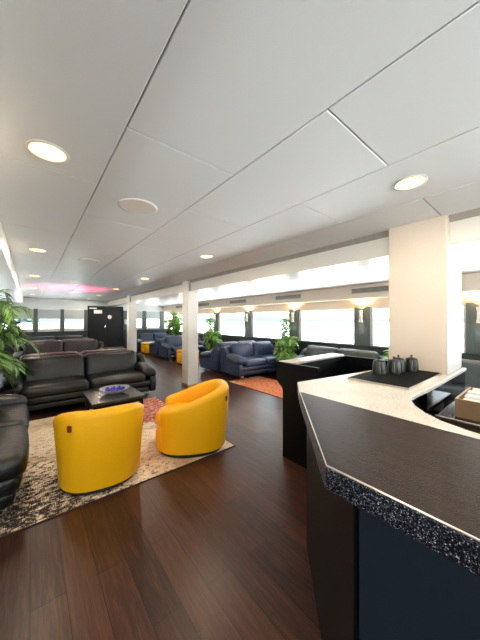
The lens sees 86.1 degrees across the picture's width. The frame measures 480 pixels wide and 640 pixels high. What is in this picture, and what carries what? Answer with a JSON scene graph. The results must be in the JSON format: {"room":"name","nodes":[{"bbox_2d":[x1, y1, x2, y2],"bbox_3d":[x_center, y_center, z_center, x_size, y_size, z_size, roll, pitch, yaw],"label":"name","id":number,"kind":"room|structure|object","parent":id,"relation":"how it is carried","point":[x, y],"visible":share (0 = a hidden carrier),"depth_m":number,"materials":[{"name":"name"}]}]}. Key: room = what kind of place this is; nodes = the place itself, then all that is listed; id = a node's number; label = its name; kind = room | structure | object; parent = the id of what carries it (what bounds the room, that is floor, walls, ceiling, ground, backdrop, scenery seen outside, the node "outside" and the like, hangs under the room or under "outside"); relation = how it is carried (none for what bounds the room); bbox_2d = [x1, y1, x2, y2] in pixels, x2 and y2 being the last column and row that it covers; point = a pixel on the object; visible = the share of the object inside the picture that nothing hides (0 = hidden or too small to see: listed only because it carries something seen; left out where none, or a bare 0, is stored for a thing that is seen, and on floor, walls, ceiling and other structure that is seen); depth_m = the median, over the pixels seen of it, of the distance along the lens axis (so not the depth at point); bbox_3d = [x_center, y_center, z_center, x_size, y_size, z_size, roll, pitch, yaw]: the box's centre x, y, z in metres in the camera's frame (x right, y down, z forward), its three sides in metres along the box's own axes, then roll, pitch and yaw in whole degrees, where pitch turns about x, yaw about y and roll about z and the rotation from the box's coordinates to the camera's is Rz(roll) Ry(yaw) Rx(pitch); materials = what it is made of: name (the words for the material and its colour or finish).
{"room":"ship interior","nodes":[
{"label":"ship interior","id":0,"kind":"room"},
{"bbox_2d":[0,297,170,331],"bbox_3d":[-6.979,0.280,10.517,8.700,2.340,0.120,0,0,-39],"label":"wall","id":1,"kind":"structure","parent":0,"point":[31,303],"depth_m":10.47,"materials":[{"name":"white paint"}]},
{"bbox_2d":[0,217,22,302],"bbox_3d":[-3.387,-0.753,3.624,0.280,0.274,15.100,0,0,-39],"label":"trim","id":2,"kind":"structure","parent":1,"relation":"attached to","point":[9,280],"depth_m":3.56,"materials":[{"name":"beige paint"}]},
{"bbox_2d":[13,309,32,329],"bbox_3d":[-8.062,-0.020,9.576,0.570,0.780,0.093,0,0,-39],"label":"window","id":3,"kind":"structure","parent":1,"relation":"in","point":[24,316],"depth_m":9.56,"materials":[{"name":"beige paint"}]},
{"bbox_2d":[14,309,32,318],"bbox_3d":[-8.039,-0.223,9.547,0.550,0.365,0.020,0,0,-39],"label":"roller blind","id":4,"kind":"object","parent":3,"relation":"attached to","point":[24,316],"depth_m":9.56,"materials":[{"name":"grey fabric"}]},
{"bbox_2d":[33,309,37,331],"bbox_3d":[-7.768,0.010,9.769,0.130,0.880,0.040,0,0,-39],"label":"trim","id":5,"kind":"structure","parent":1,"relation":"attached to","point":[35,314],"depth_m":9.75,"materials":[{"name":"grey metal"}]},
{"bbox_2d":[2,331,87,357],"bbox_3d":[-8.334,0.950,9.300,4.940,1.000,0.049,0,0,-39],"label":"trim","id":6,"kind":"structure","parent":1,"relation":"attached to","point":[51,333],"depth_m":9.99,"materials":[{"name":"grey"}]},
{"bbox_2d":[38,309,59,329],"bbox_3d":[-7.466,-0.020,10.063,0.710,0.780,0.093,0,0,-39],"label":"window","id":7,"kind":"structure","parent":1,"relation":"in","point":[42,313],"depth_m":10.01,"materials":[{"name":"beige paint"}]},
{"bbox_2d":[38,309,59,318],"bbox_3d":[-7.443,-0.223,10.035,0.690,0.365,0.020,0,0,-39],"label":"roller blind","id":8,"kind":"object","parent":7,"relation":"attached to","point":[42,313],"depth_m":10.01,"materials":[{"name":"grey fabric"}]},
{"bbox_2d":[60,309,63,330],"bbox_3d":[-7.122,0.010,10.297,0.120,0.880,0.040,0,0,-39],"label":"trim","id":9,"kind":"structure","parent":1,"relation":"attached to","point":[61,310],"depth_m":10.28,"materials":[{"name":"grey"}]},
{"bbox_2d":[64,310,83,328],"bbox_3d":[-6.827,-0.020,10.585,0.700,0.780,0.093,0,0,-39],"label":"window","id":10,"kind":"structure","parent":1,"relation":"in","point":[68,314],"depth_m":10.56,"materials":[{"name":"glass"}]},
{"bbox_2d":[64,310,83,318],"bbox_3d":[-6.804,-0.223,10.556,0.680,0.365,0.020,0,0,-39],"label":"roller blind","id":11,"kind":"object","parent":10,"relation":"attached to","point":[68,314],"depth_m":10.55,"materials":[{"name":"grey fabric"}]},
{"bbox_2d":[84,310,87,330],"bbox_3d":[-6.479,0.010,10.822,0.140,0.880,0.040,0,0,-39],"label":"trim","id":12,"kind":"structure","parent":1,"relation":"attached to","point":[85,311],"depth_m":10.80,"materials":[{"name":"grey metal"}]},
{"bbox_2d":[88,306,122,348],"bbox_3d":[-5.870,0.425,11.270,1.400,2.050,0.118,0,0,-39],"label":"door","id":13,"kind":"structure","parent":1,"relation":"in","point":[103,329],"depth_m":11.29,"materials":[{"name":"black laminate"}]},
{"bbox_2d":[123,329,169,350],"bbox_3d":[-4.470,0.950,12.457,2.240,1.000,0.049,0,0,-39],"label":"trim","id":14,"kind":"structure","parent":1,"relation":"attached to","point":[152,331],"depth_m":12.30,"materials":[{"name":"grey"}]},
{"bbox_2d":[146,312,159,327],"bbox_3d":[-4.287,-0.020,12.660,0.680,0.780,0.093,0,0,-39],"label":"window","id":15,"kind":"structure","parent":1,"relation":"in","point":[149,315],"depth_m":12.61,"materials":[{"name":"glass"}]},
{"bbox_2d":[146,312,159,318],"bbox_3d":[-4.264,-0.223,12.632,0.660,0.365,0.020,0,0,-39],"label":"roller blind","id":16,"kind":"object","parent":15,"relation":"attached to","point":[149,315],"depth_m":12.62,"materials":[{"name":"grey fabric"}]},
{"bbox_2d":[107,208,479,301],"bbox_3d":[-1.099,-0.818,5.494,0.050,0.045,15.100,0,0,-39],"label":"trim","id":17,"kind":"structure","parent":1,"relation":"attached to","point":[474,212],"depth_m":3.04,"materials":[{"name":"beige"}]},
{"bbox_2d":[107,216,479,305],"bbox_3d":[-0.971,-0.753,5.598,0.280,0.274,15.100,0,0,-39],"label":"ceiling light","id":18,"kind":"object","parent":1,"relation":"attached to","point":[465,233],"depth_m":3.10,"materials":[{"name":"beige paint"}]},
{"bbox_2d":[0,351,321,639],"bbox_3d":[-2.164,1.480,4.624,8.900,0.060,15.300,0,0,-39],"label":"floor","id":19,"kind":"structure","parent":0,"point":[214,547],"depth_m":1.58,"materials":[{"name":"brown wood"}]},
{"bbox_2d":[0,289,42,392],"bbox_3d":[-3.515,0.479,3.286,1.471,1.942,1.603,0,0,10],"label":"palm","id":20,"kind":"object","parent":19,"relation":"on","point":[12,331],"visible":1,"depth_m":3.45,"materials":[{"name":"green plant"}]},
{"bbox_2d":[19,335,87,344],"bbox_3d":[-6.925,1.032,9.701,2.269,0.836,0.937,0,0,-39],"label":"sofa","id":21,"kind":"object","parent":19,"relation":"on","point":[61,338],"visible":0.08,"depth_m":9.78,"materials":[{"name":"black leather"}]},
{"bbox_2d":[27,336,55,340],"bbox_3d":[-7.410,0.860,9.571,0.919,0.492,0.313,0,0,-39],"label":"cushion","id":22,"kind":"object","parent":21,"relation":"on","point":[41,337],"depth_m":9.55,"materials":[{"name":"black leather"}]},
{"bbox_2d":[56,335,83,340],"bbox_3d":[-6.701,0.860,10.150,0.919,0.492,0.313,0,0,-39],"label":"cushion","id":23,"kind":"object","parent":21,"relation":"on","point":[61,338],"depth_m":10.08,"materials":[{"name":"black leather"}]},
{"bbox_2d":[13,339,105,361],"bbox_3d":[-5.185,1.032,7.571,2.269,0.836,0.937,0,0,-39],"label":"sofa","id":24,"kind":"object","parent":19,"relation":"on","point":[79,346],"visible":0.24,"depth_m":7.58,"materials":[{"name":"black leather"}]},
{"bbox_2d":[23,341,62,353],"bbox_3d":[-5.670,0.860,7.441,0.919,0.492,0.313,0,0,-39],"label":"cushion","id":25,"kind":"object","parent":24,"relation":"on","point":[43,346],"depth_m":7.36,"materials":[{"name":"black leather"}]},
{"bbox_2d":[63,339,97,351],"bbox_3d":[-4.961,0.860,8.020,0.919,0.492,0.313,0,0,-39],"label":"cushion","id":26,"kind":"object","parent":24,"relation":"on","point":[87,344],"depth_m":7.91,"materials":[{"name":"black leather"}]},
{"bbox_2d":[19,338,100,345],"bbox_3d":[-5.813,1.032,8.340,2.269,0.836,0.937,0,0,-39],"label":"sofa","id":27,"kind":"object","parent":19,"relation":"on","point":[83,338],"visible":0.07,"depth_m":8.12,"materials":[{"name":"black leather"}]},
{"bbox_2d":[25,340,60,342],"bbox_3d":[-6.037,0.860,7.891,0.919,0.492,0.313,0,0,-39],"label":"cushion","id":28,"kind":"object","parent":27,"relation":"on","point":[33,340],"depth_m":7.83,"materials":[{"name":"black leather"}]},
{"bbox_2d":[62,338,91,341],"bbox_3d":[-5.328,0.860,8.470,0.919,0.492,0.313,0,0,-39],"label":"cushion","id":29,"kind":"object","parent":27,"relation":"on","point":[83,338],"depth_m":8.35,"materials":[{"name":"black leather"}]},
{"bbox_2d":[0,350,156,411],"bbox_3d":[-2.730,1.032,4.566,2.269,0.836,0.937,0,0,-39],"label":"sofa","id":30,"kind":"object","parent":19,"relation":"on","point":[58,380],"visible":0.8,"depth_m":4.34,"materials":[{"name":"black leather"}]},
{"bbox_2d":[19,354,84,381],"bbox_3d":[-3.215,0.860,4.437,0.919,0.492,0.313,0,0,-39],"label":"cushion","id":31,"kind":"object","parent":30,"relation":"on","point":[55,366],"depth_m":4.35,"materials":[{"name":"black leather"}]},
{"bbox_2d":[18,375,89,398],"bbox_3d":[-3.013,1.075,4.189,0.907,0.214,0.710,0,0,-39],"label":"seat cushion","id":32,"kind":"object","parent":30,"relation":"on","point":[56,386],"depth_m":4.01,"materials":[{"name":"black leather"}]},
{"bbox_2d":[84,350,136,376],"bbox_3d":[-2.506,0.860,5.016,0.919,0.492,0.313,0,0,-39],"label":"cushion","id":33,"kind":"object","parent":30,"relation":"on","point":[99,362],"depth_m":4.89,"materials":[{"name":"black leather"}]},
{"bbox_2d":[85,369,145,388],"bbox_3d":[-2.304,1.075,4.768,0.907,0.214,0.710,0,0,-39],"label":"seat cushion","id":34,"kind":"object","parent":30,"relation":"on","point":[97,379],"depth_m":4.61,"materials":[{"name":"black leather"}]},
{"bbox_2d":[20,348,138,359],"bbox_3d":[-3.358,1.032,5.335,2.269,0.836,0.937,0,0,-39],"label":"sofa","id":35,"kind":"object","parent":19,"relation":"on","point":[84,352],"visible":0.06,"depth_m":5.03,"materials":[{"name":"black leather"}]},
{"bbox_2d":[20,351,78,359],"bbox_3d":[-3.582,0.860,4.886,0.919,0.492,0.313,0,0,-39],"label":"cushion","id":36,"kind":"object","parent":35,"relation":"on","point":[68,352],"depth_m":4.78,"materials":[{"name":"black leather"}]},
{"bbox_2d":[80,348,126,355],"bbox_3d":[-2.873,0.860,5.465,0.919,0.492,0.313,0,0,-39],"label":"cushion","id":37,"kind":"object","parent":35,"relation":"on","point":[84,352],"depth_m":5.35,"materials":[{"name":"black leather"}]},
{"bbox_2d":[0,397,235,538],"bbox_3d":[-2.031,1.446,2.905,3.130,0.008,2.430,0,0,-39],"label":"rug","id":38,"kind":"object","parent":19,"relation":"on","point":[39,498],"visible":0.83,"depth_m":2.38,"materials":[{"name":"brown carpet"}]},
{"bbox_2d":[0,394,28,516],"bbox_3d":[-2.482,1.024,2.290,0.937,0.836,1.862,0,0,-39],"label":"sofa","id":39,"kind":"object","parent":38,"relation":"on","point":[14,411],"visible":1,"depth_m":2.02,"materials":[{"name":"black leather"}]},
{"bbox_2d":[0,403,28,429],"bbox_3d":[-2.585,1.067,2.595,0.710,0.214,0.812,0,0,-39],"label":"seat cushion","id":40,"kind":"object","parent":39,"relation":"on","point":[11,414],"depth_m":2.65,"materials":[{"name":"black leather"}]},
{"bbox_2d":[0,425,28,482],"bbox_3d":[-2.066,1.067,1.960,0.710,0.214,0.812,0,0,-39],"label":"seat cushion","id":41,"kind":"object","parent":39,"relation":"on","point":[14,440],"depth_m":1.92,"materials":[{"name":"black leather"}]},
{"bbox_2d":[53,402,143,495],"bbox_3d":[-1.316,1.089,2.445,0.745,0.705,0.830,0,0,-29],"label":"tub chair","id":42,"kind":"object","parent":38,"relation":"on","point":[97,450],"visible":1,"depth_m":2.10,"materials":[{"name":"yellow leather"}]},
{"bbox_2d":[84,386,144,409],"bbox_3d":[-1.745,1.232,3.559,0.640,0.420,0.640,0,0,-39],"label":"coffee table","id":43,"kind":"object","parent":38,"relation":"on","point":[96,399],"visible":0.59,"depth_m":3.43,"materials":[{"name":"black wood"}]},
{"bbox_2d":[99,384,129,393],"bbox_3d":[-1.755,0.983,3.602,0.390,0.078,0.390,0,0,-39],"label":"glass bowl","id":44,"kind":"object","parent":43,"relation":"on","point":[118,388],"visible":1,"depth_m":3.61,"materials":[{"name":"white"}]},
{"bbox_2d":[155,379,228,457],"bbox_3d":[-0.545,1.089,2.987,0.830,0.705,0.745,0,0,-9],"label":"tub chair","id":45,"kind":"object","parent":38,"relation":"on","point":[192,422],"visible":1,"depth_m":2.68,"materials":[{"name":"yellow leather"}]},
{"bbox_2d":[155,402,189,427],"bbox_3d":[-0.619,1.089,2.975,0.682,0.166,0.533,0,0,-9],"label":"seat cushion","id":46,"kind":"object","parent":45,"relation":"on","point":[169,405],"depth_m":2.96,"materials":[{"name":"yellow leather"}]},
{"bbox_2d":[127,295,136,351],"bbox_3d":[-3.738,0.305,8.878,0.245,2.289,0.280,0,0,-39],"label":"column","id":47,"kind":"structure","parent":19,"relation":"on","point":[131,306],"depth_m":8.76,"materials":[{"name":"beige paint"}]},
{"bbox_2d":[141,342,151,354],"bbox_3d":[-3.925,1.200,11.127,0.580,0.500,0.580,0,0,-39],"label":"ottoman","id":48,"kind":"object","parent":19,"relation":"on","point":[144,345],"visible":0.49,"depth_m":10.82,"materials":[{"name":"yellow leather"}]},
{"bbox_2d":[137,333,168,352],"bbox_3d":[-4.033,1.032,12.128,1.789,0.836,0.937,0,0,-39],"label":"sofa","id":49,"kind":"object","parent":19,"relation":"on","point":[141,337],"visible":0.33,"depth_m":11.97,"materials":[{"name":"blue leather"}]},
{"bbox_2d":[138,333,153,340],"bbox_3d":[-4.425,0.860,12.074,0.679,0.492,0.313,0,0,-39],"label":"cushion","id":50,"kind":"object","parent":49,"relation":"on","point":[143,336],"depth_m":11.98,"materials":[{"name":"blue leather"}]},
{"bbox_2d":[153,333,166,340],"bbox_3d":[-3.902,0.860,12.501,0.679,0.492,0.313,0,0,-39],"label":"cushion","id":51,"kind":"object","parent":49,"relation":"on","point":[155,335],"depth_m":12.32,"materials":[{"name":"blue leather"}]},
{"bbox_2d":[149,335,181,356],"bbox_3d":[-2.766,1.032,10.687,1.789,0.836,0.937,0,0,-39],"label":"sofa","id":52,"kind":"object","parent":19,"relation":"on","point":[153,347],"visible":0.2,"depth_m":10.06,"materials":[{"name":"blue leather"}]},
{"bbox_2d":[164,311,181,335],"bbox_3d":[-2.972,0.507,11.924,1.052,1.886,0.932,0,0,-39],"label":"potted plant","id":53,"kind":"object","parent":19,"relation":"on","point":[176,324],"visible":0.84,"depth_m":11.82,"materials":[{"name":"green plant"}]},
{"bbox_2d":[158,336,207,360],"bbox_3d":[-2.144,1.032,9.927,1.789,0.836,0.937,0,0,-39],"label":"sofa","id":54,"kind":"object","parent":19,"relation":"on","point":[167,347],"visible":0.53,"depth_m":9.62,"materials":[{"name":"blue leather"}]},
{"bbox_2d":[165,336,181,345],"bbox_3d":[-2.536,0.860,9.873,0.679,0.492,0.313,0,0,-39],"label":"cushion","id":55,"kind":"object","parent":54,"relation":"on","point":[172,340],"depth_m":9.76,"materials":[{"name":"blue leather"}]},
{"bbox_2d":[171,345,181,351],"bbox_3d":[-2.334,1.075,9.625,0.667,0.214,0.710,0,0,-39],"label":"seat cushion","id":56,"kind":"object","parent":54,"relation":"on","point":[174,347],"depth_m":9.26,"materials":[{"name":"blue leather"}]},
{"bbox_2d":[176,349,198,364],"bbox_3d":[-1.711,1.200,8.416,0.580,0.500,0.580,0,0,-39],"label":"ottoman","id":57,"kind":"object","parent":19,"relation":"on","point":[179,351],"visible":0.28,"depth_m":8.29,"materials":[{"name":"yellow leather"}]},
{"bbox_2d":[182,281,197,384],"bbox_3d":[-1.095,0.305,5.643,0.245,2.289,0.275,0,0,-39],"label":"column","id":58,"kind":"structure","parent":19,"relation":"on","point":[189,298],"depth_m":5.54,"materials":[{"name":"beige paint"}]},
{"bbox_2d":[205,312,215,350],"bbox_3d":[-1.112,0.563,9.760,0.423,1.774,0.379,0,0,26],"label":"potted plant","id":59,"kind":"object","parent":19,"relation":"on","point":[210,323],"visible":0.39,"depth_m":9.72,"materials":[{"name":"green plant"}]},
{"bbox_2d":[202,329,221,350],"bbox_3d":[-0.982,0.889,9.198,0.774,1.122,0.800,0,0,-39],"label":"potted plant","id":60,"kind":"object","parent":19,"relation":"on","point":[212,340],"visible":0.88,"depth_m":9.07,"materials":[{"name":"green plant"}]},
{"bbox_2d":[200,340,254,373],"bbox_3d":[-0.217,1.032,7.631,1.789,0.836,0.937,0,0,-39],"label":"sofa","id":61,"kind":"object","parent":19,"relation":"on","point":[210,360],"visible":0.31,"depth_m":6.98,"materials":[{"name":"blue leather"}]},
{"bbox_2d":[217,341,237,346],"bbox_3d":[-0.348,0.860,7.257,0.679,0.492,0.313,0,0,-39],"label":"cushion","id":62,"kind":"object","parent":61,"relation":"on","point":[221,344],"depth_m":7.07,"materials":[{"name":"blue leather"}]},
{"bbox_2d":[228,376,282,398],"bbox_3d":[0.997,1.446,5.244,0.980,0.008,2.860,0,0,-39],"label":"rug","id":63,"kind":"object","parent":19,"relation":"on","point":[269,386],"visible":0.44,"depth_m":5.75,"materials":[{"name":"orange carpet"}]},
{"bbox_2d":[220,341,281,379],"bbox_3d":[0.448,1.024,6.879,1.789,0.836,0.937,0,0,-34],"label":"sofa","id":64,"kind":"object","parent":63,"relation":"on","point":[241,360],"visible":0.8,"depth_m":6.58,"materials":[{"name":"blue leather"}]},
{"bbox_2d":[229,342,253,356],"bbox_3d":[0.053,0.852,6.860,0.679,0.492,0.313,0,0,-34],"label":"cushion","id":65,"kind":"object","parent":64,"relation":"on","point":[246,349],"depth_m":6.75,"materials":[{"name":"blue leather"}]},
{"bbox_2d":[243,356,266,366],"bbox_3d":[0.233,1.067,6.595,0.667,0.214,0.710,0,0,-34],"label":"seat cushion","id":66,"kind":"object","parent":64,"relation":"on","point":[250,361],"depth_m":6.35,"materials":[{"name":"blue leather"}]},
{"bbox_2d":[252,341,272,356],"bbox_3d":[0.611,0.852,7.240,0.679,0.492,0.313,0,0,-34],"label":"cushion","id":67,"kind":"object","parent":64,"relation":"on","point":[261,348],"depth_m":7.10,"materials":[{"name":"blue leather"}]},
{"bbox_2d":[256,355,281,363],"bbox_3d":[0.791,1.067,6.975,0.667,0.214,0.710,0,0,-34],"label":"seat cushion","id":68,"kind":"object","parent":64,"relation":"on","point":[270,359],"depth_m":6.67,"materials":[{"name":"blue leather"}]},
{"bbox_2d":[278,313,290,343],"bbox_3d":[1.225,0.598,6.947,0.363,1.705,0.361,0,0,-39],"label":"potted plant","id":69,"kind":"object","parent":19,"relation":"on","point":[286,329],"visible":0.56,"depth_m":6.91,"materials":[{"name":"green plant"}]},
{"bbox_2d":[272,336,299,360],"bbox_3d":[1.178,0.933,6.622,0.740,1.034,0.770,0,0,-39],"label":"potted plant","id":70,"kind":"object","parent":19,"relation":"on","point":[284,350],"visible":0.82,"depth_m":6.48,"materials":[{"name":"green plant"}]},
{"bbox_2d":[276,353,387,468],"bbox_3d":[1.199,0.950,2.768,1.200,1.000,1.070,0,0,-39],"label":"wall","id":71,"kind":"structure","parent":19,"relation":"on","point":[289,372],"depth_m":2.68,"materials":[{"name":"black laminate"}]},
{"bbox_2d":[287,345,384,359],"bbox_3d":[2.010,1.032,5.543,0.937,0.836,2.099,0,0,-39],"label":"sofa","id":72,"kind":"object","parent":19,"relation":"on","point":[311,350],"visible":0.2,"depth_m":5.69,"materials":[{"name":"grey leather"}]},
{"bbox_2d":[305,345,338,356],"bbox_3d":[1.908,0.860,5.994,0.313,0.492,0.834,0,0,-39],"label":"cushion","id":73,"kind":"object","parent":72,"relation":"on","point":[311,350],"depth_m":5.96,"materials":[{"name":"grey leather"}]},
{"bbox_2d":[338,348,379,358],"bbox_3d":[2.433,0.860,5.352,0.313,0.492,0.834,0,0,-39],"label":"cushion","id":74,"kind":"object","parent":72,"relation":"on","point":[349,352],"depth_m":5.24,"materials":[{"name":"grey leather"}]},
{"bbox_2d":[297,368,479,639],"bbox_3d":[1.312,0.942,0.411,1.994,1.017,3.843,0,0,-8],"label":"bar counter","id":75,"kind":"object","parent":19,"relation":"on","point":[393,487],"depth_m":0.73,"materials":[{"name":"black laminate"}]},
{"bbox_2d":[297,368,479,438],"bbox_3d":[2.075,0.448,0.882,1.790,0.025,3.540,0,0,-39],"label":"countertop","id":76,"kind":"structure","parent":75,"relation":"on","point":[396,402],"depth_m":1.50,"materials":[{"name":"stone"}]},
{"bbox_2d":[348,367,441,389],"bbox_3d":[1.200,0.427,1.970,0.728,0.014,0.398,0,0,-39],"label":"mat","id":77,"kind":"object","parent":75,"relation":"on","point":[407,380],"visible":0.8,"depth_m":1.85,"materials":[{"name":"black rubber"}]},
{"bbox_2d":[372,357,386,374],"bbox_3d":[1.088,0.353,2.003,0.100,0.133,0.104,0,0,-31],"label":"jug","id":78,"kind":"object","parent":77,"relation":"on","point":[379,366],"visible":1,"depth_m":1.97,"materials":[{"name":"grey metal"}]},
{"bbox_2d":[387,356,400,373],"bbox_3d":[1.214,0.353,2.022,0.100,0.133,0.104,0,0,-31],"label":"jug","id":79,"kind":"object","parent":77,"relation":"on","point":[393,365],"visible":0.99,"depth_m":1.99,"materials":[{"name":"grey metal"}]},
{"bbox_2d":[392,355,404,371],"bbox_3d":[1.297,0.353,2.103,0.100,0.133,0.104,0,0,-31],"label":"jug","id":80,"kind":"object","parent":77,"relation":"on","point":[402,361],"visible":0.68,"depth_m":2.06,"materials":[{"name":"grey metal"}]},
{"bbox_2d":[405,355,418,371],"bbox_3d":[1.411,0.353,2.113,0.100,0.133,0.104,0,0,-31],"label":"jug","id":81,"kind":"object","parent":77,"relation":"on","point":[411,364],"visible":0.98,"depth_m":2.08,"materials":[{"name":"grey metal"}]},
{"bbox_2d":[389,214,460,374],"bbox_3d":[1.684,0.305,2.348,0.480,2.289,0.425,0,0,-39],"label":"column","id":82,"kind":"structure","parent":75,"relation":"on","point":[417,250],"depth_m":2.17,"materials":[{"name":"beige paint"}]},
{"bbox_2d":[447,243,460,373],"bbox_3d":[1.820,-0.090,2.180,0.473,1.041,0.006,0,0,-39],"label":"trim","id":83,"kind":"structure","parent":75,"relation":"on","point":[453,255],"depth_m":2.14,"materials":[{"name":"beige paint"}]},
{"bbox_2d":[435,401,479,433],"bbox_3d":[2.048,1.025,1.208,0.740,0.850,1.680,0,0,-39],"label":"counter","id":84,"kind":"object","parent":19,"relation":"on","point":[447,415],"visible":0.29,"depth_m":1.56,"materials":[{"name":"black"}]},
{"bbox_2d":[455,387,479,421],"bbox_3d":[1.655,0.545,1.610,0.440,0.129,0.400,0,0,-39],"label":"box","id":85,"kind":"object","parent":84,"relation":"on","point":[467,404],"visible":1,"depth_m":1.60,"materials":[{"name":"beige cardboard"}]},
{"bbox_2d":[461,359,479,389],"bbox_3d":[3.573,1.032,3.630,0.937,0.836,2.099,0,0,-39],"label":"sofa","id":86,"kind":"object","parent":19,"relation":"on","point":[472,373],"visible":0.04,"depth_m":3.87,"materials":[{"name":"grey leather"}]},
{"bbox_2d":[465,384,479,389],"bbox_3d":[3.223,1.075,3.879,0.710,0.214,0.822,0,0,-39],"label":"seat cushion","id":87,"kind":"object","parent":86,"relation":"on","point":[466,385],"depth_m":3.79,"materials":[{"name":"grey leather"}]},
{"bbox_2d":[0,0,479,300],"bbox_3d":[-2.160,-0.865,4.627,2.890,0.050,15.100,0,0,-39],"label":"ceiling","id":88,"kind":"structure","parent":0,"point":[256,131],"depth_m":1.12,"materials":[{"name":"white paint"}]},
{"bbox_2d":[24,139,69,163],"bbox_3d":[-0.958,-0.837,1.283,0.182,0.007,0.182,0,0,-39],"label":"recessed light","id":89,"kind":"object","parent":88,"relation":"in","point":[44,150],"visible":1,"depth_m":1.27,"materials":[{"name":"beige paint"}]},
{"bbox_2d":[29,142,65,160],"bbox_3d":[-0.958,-0.838,1.283,0.147,0.003,0.147,0,0,-39],"label":"diffuser","id":90,"kind":"object","parent":89,"relation":"attached to","point":[46,151],"depth_m":1.28,"materials":[{"name":"white plastic"}]},
{"bbox_2d":[78,259,99,263],"bbox_3d":[-2.141,-0.835,3.648,0.274,0.010,0.274,0,0,-39],"label":"ceiling speaker","id":91,"kind":"object","parent":88,"relation":"attached to","point":[92,261],"visible":1,"depth_m":3.65,"materials":[{"name":"beige paint"}]},
{"bbox_2d":[118,198,157,214],"bbox_3d":[-0.754,-0.835,1.902,0.274,0.010,0.274,0,0,-39],"label":"ceiling speaker","id":92,"kind":"object","parent":88,"relation":"attached to","point":[137,206],"visible":1,"depth_m":1.88,"materials":[{"name":"beige paint"}]},
{"bbox_2d":[393,174,427,190],"bbox_3d":[1.040,-0.837,1.573,0.182,0.007,0.182,0,0,-39],"label":"recessed light","id":93,"kind":"object","parent":88,"relation":"in","point":[413,181],"visible":1,"depth_m":1.56,"materials":[{"name":"beige paint"}]},
{"bbox_2d":[396,177,424,188],"bbox_3d":[1.040,-0.838,1.573,0.147,0.003,0.147,0,0,-39],"label":"diffuser","id":94,"kind":"object","parent":93,"relation":"attached to","point":[407,182],"depth_m":1.56,"materials":[{"name":"white plastic"}]},
{"bbox_2d":[125,247,479,305],"bbox_3d":[0.012,-0.735,6.402,2.320,0.050,15.100,0,0,-39],"label":"ceiling","id":95,"kind":"structure","parent":0,"point":[470,257],"depth_m":4.87,"materials":[{"name":"white plastic"}]},
{"bbox_2d":[171,292,479,353],"bbox_3d":[1.251,0.350,7.414,0.120,2.200,15.100,0,0,-39],"label":"wall","id":96,"kind":"structure","parent":0,"point":[469,297],"depth_m":6.38,"materials":[{"name":"beige paint"}]},
{"bbox_2d":[213,313,219,331],"bbox_3d":[-0.909,0.133,9.924,0.053,0.825,0.350,0,0,-39],"label":"trim","id":97,"kind":"structure","parent":96,"relation":"attached to","point":[217,322],"depth_m":9.82,"materials":[{"name":"grey"}]},
{"bbox_2d":[245,311,252,336],"bbox_3d":[0.280,0.133,8.468,0.053,0.825,0.350,0,0,-39],"label":"trim","id":98,"kind":"structure","parent":96,"relation":"attached to","point":[248,324],"depth_m":8.39,"materials":[{"name":"grey"}]},
{"bbox_2d":[253,310,288,338],"bbox_3d":[0.925,0.150,7.768,0.063,0.840,1.550,0,0,-39],"label":"window","id":99,"kind":"structure","parent":96,"relation":"in","point":[284,310],"depth_m":8.17,"materials":[{"name":"glass"}]},
{"bbox_2d":[275,294,300,299],"bbox_3d":[1.238,-0.595,6.693,0.012,0.110,0.860,0,0,-39],"label":"air vent","id":100,"kind":"object","parent":96,"relation":"attached to","point":[294,296],"visible":1,"depth_m":6.67,"materials":[{"name":"grey metal"}]},
{"bbox_2d":[289,310,299,339],"bbox_3d":[1.482,0.133,6.996,0.053,0.825,0.350,0,0,-39],"label":"trim","id":101,"kind":"structure","parent":96,"relation":"attached to","point":[295,326],"depth_m":6.94,"materials":[{"name":"grey"}]},
{"bbox_2d":[163,272,479,310],"bbox_3d":[1.038,-0.598,7.240,0.430,0.325,15.100,0,0,-39],"label":"trim","id":102,"kind":"structure","parent":96,"relation":"attached to","point":[470,282],"depth_m":5.96,"materials":[{"name":"white paint"}]},
{"bbox_2d":[170,331,479,360],"bbox_3d":[1.181,1.000,7.357,0.059,0.900,15.100,0,0,-39],"label":"trim","id":103,"kind":"structure","parent":96,"relation":"attached to","point":[225,338],"depth_m":6.40,"materials":[{"name":"grey"}]},
{"bbox_2d":[300,308,353,344],"bbox_3d":[2.112,0.150,6.316,0.063,0.840,1.500,0,0,-39],"label":"window","id":104,"kind":"structure","parent":96,"relation":"in","point":[301,311],"depth_m":6.60,"materials":[{"name":"beige paint"}]},
{"bbox_2d":[354,307,370,345],"bbox_3d":[2.653,0.133,5.564,0.053,0.825,0.350,0,0,-39],"label":"trim","id":105,"kind":"structure","parent":96,"relation":"attached to","point":[362,330],"depth_m":5.52,"materials":[{"name":"grey metal"}]},
{"bbox_2d":[351,285,388,293],"bbox_3d":[2.591,-0.595,5.036,0.012,0.110,0.860,0,0,-39],"label":"air vent","id":106,"kind":"object","parent":96,"relation":"attached to","point":[376,288],"visible":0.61,"depth_m":5.06,"materials":[{"name":"beige metal"}]},
{"bbox_2d":[371,304,465,352],"bbox_3d":[3.292,0.150,4.872,0.063,0.840,1.530,0,0,-39],"label":"window","id":107,"kind":"structure","parent":96,"relation":"in","point":[464,305],"depth_m":5.32,"materials":[{"name":"beige paint"}]},
{"bbox_2d":[466,302,479,353],"bbox_3d":[3.842,0.133,4.108,0.053,0.825,0.350,0,0,-39],"label":"trim","id":108,"kind":"structure","parent":96,"relation":"attached to","point":[472,328],"depth_m":4.16,"materials":[{"name":"grey"}]},
{"label":"outside","id":109,"kind":"structure","parent":0,"visible":0},
{"bbox_2d":[5,316,463,322],"bbox_3d":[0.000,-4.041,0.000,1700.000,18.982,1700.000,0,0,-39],"label":"hills","id":110,"kind":"structure","parent":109,"point":[257,318],"depth_m":699.08,"materials":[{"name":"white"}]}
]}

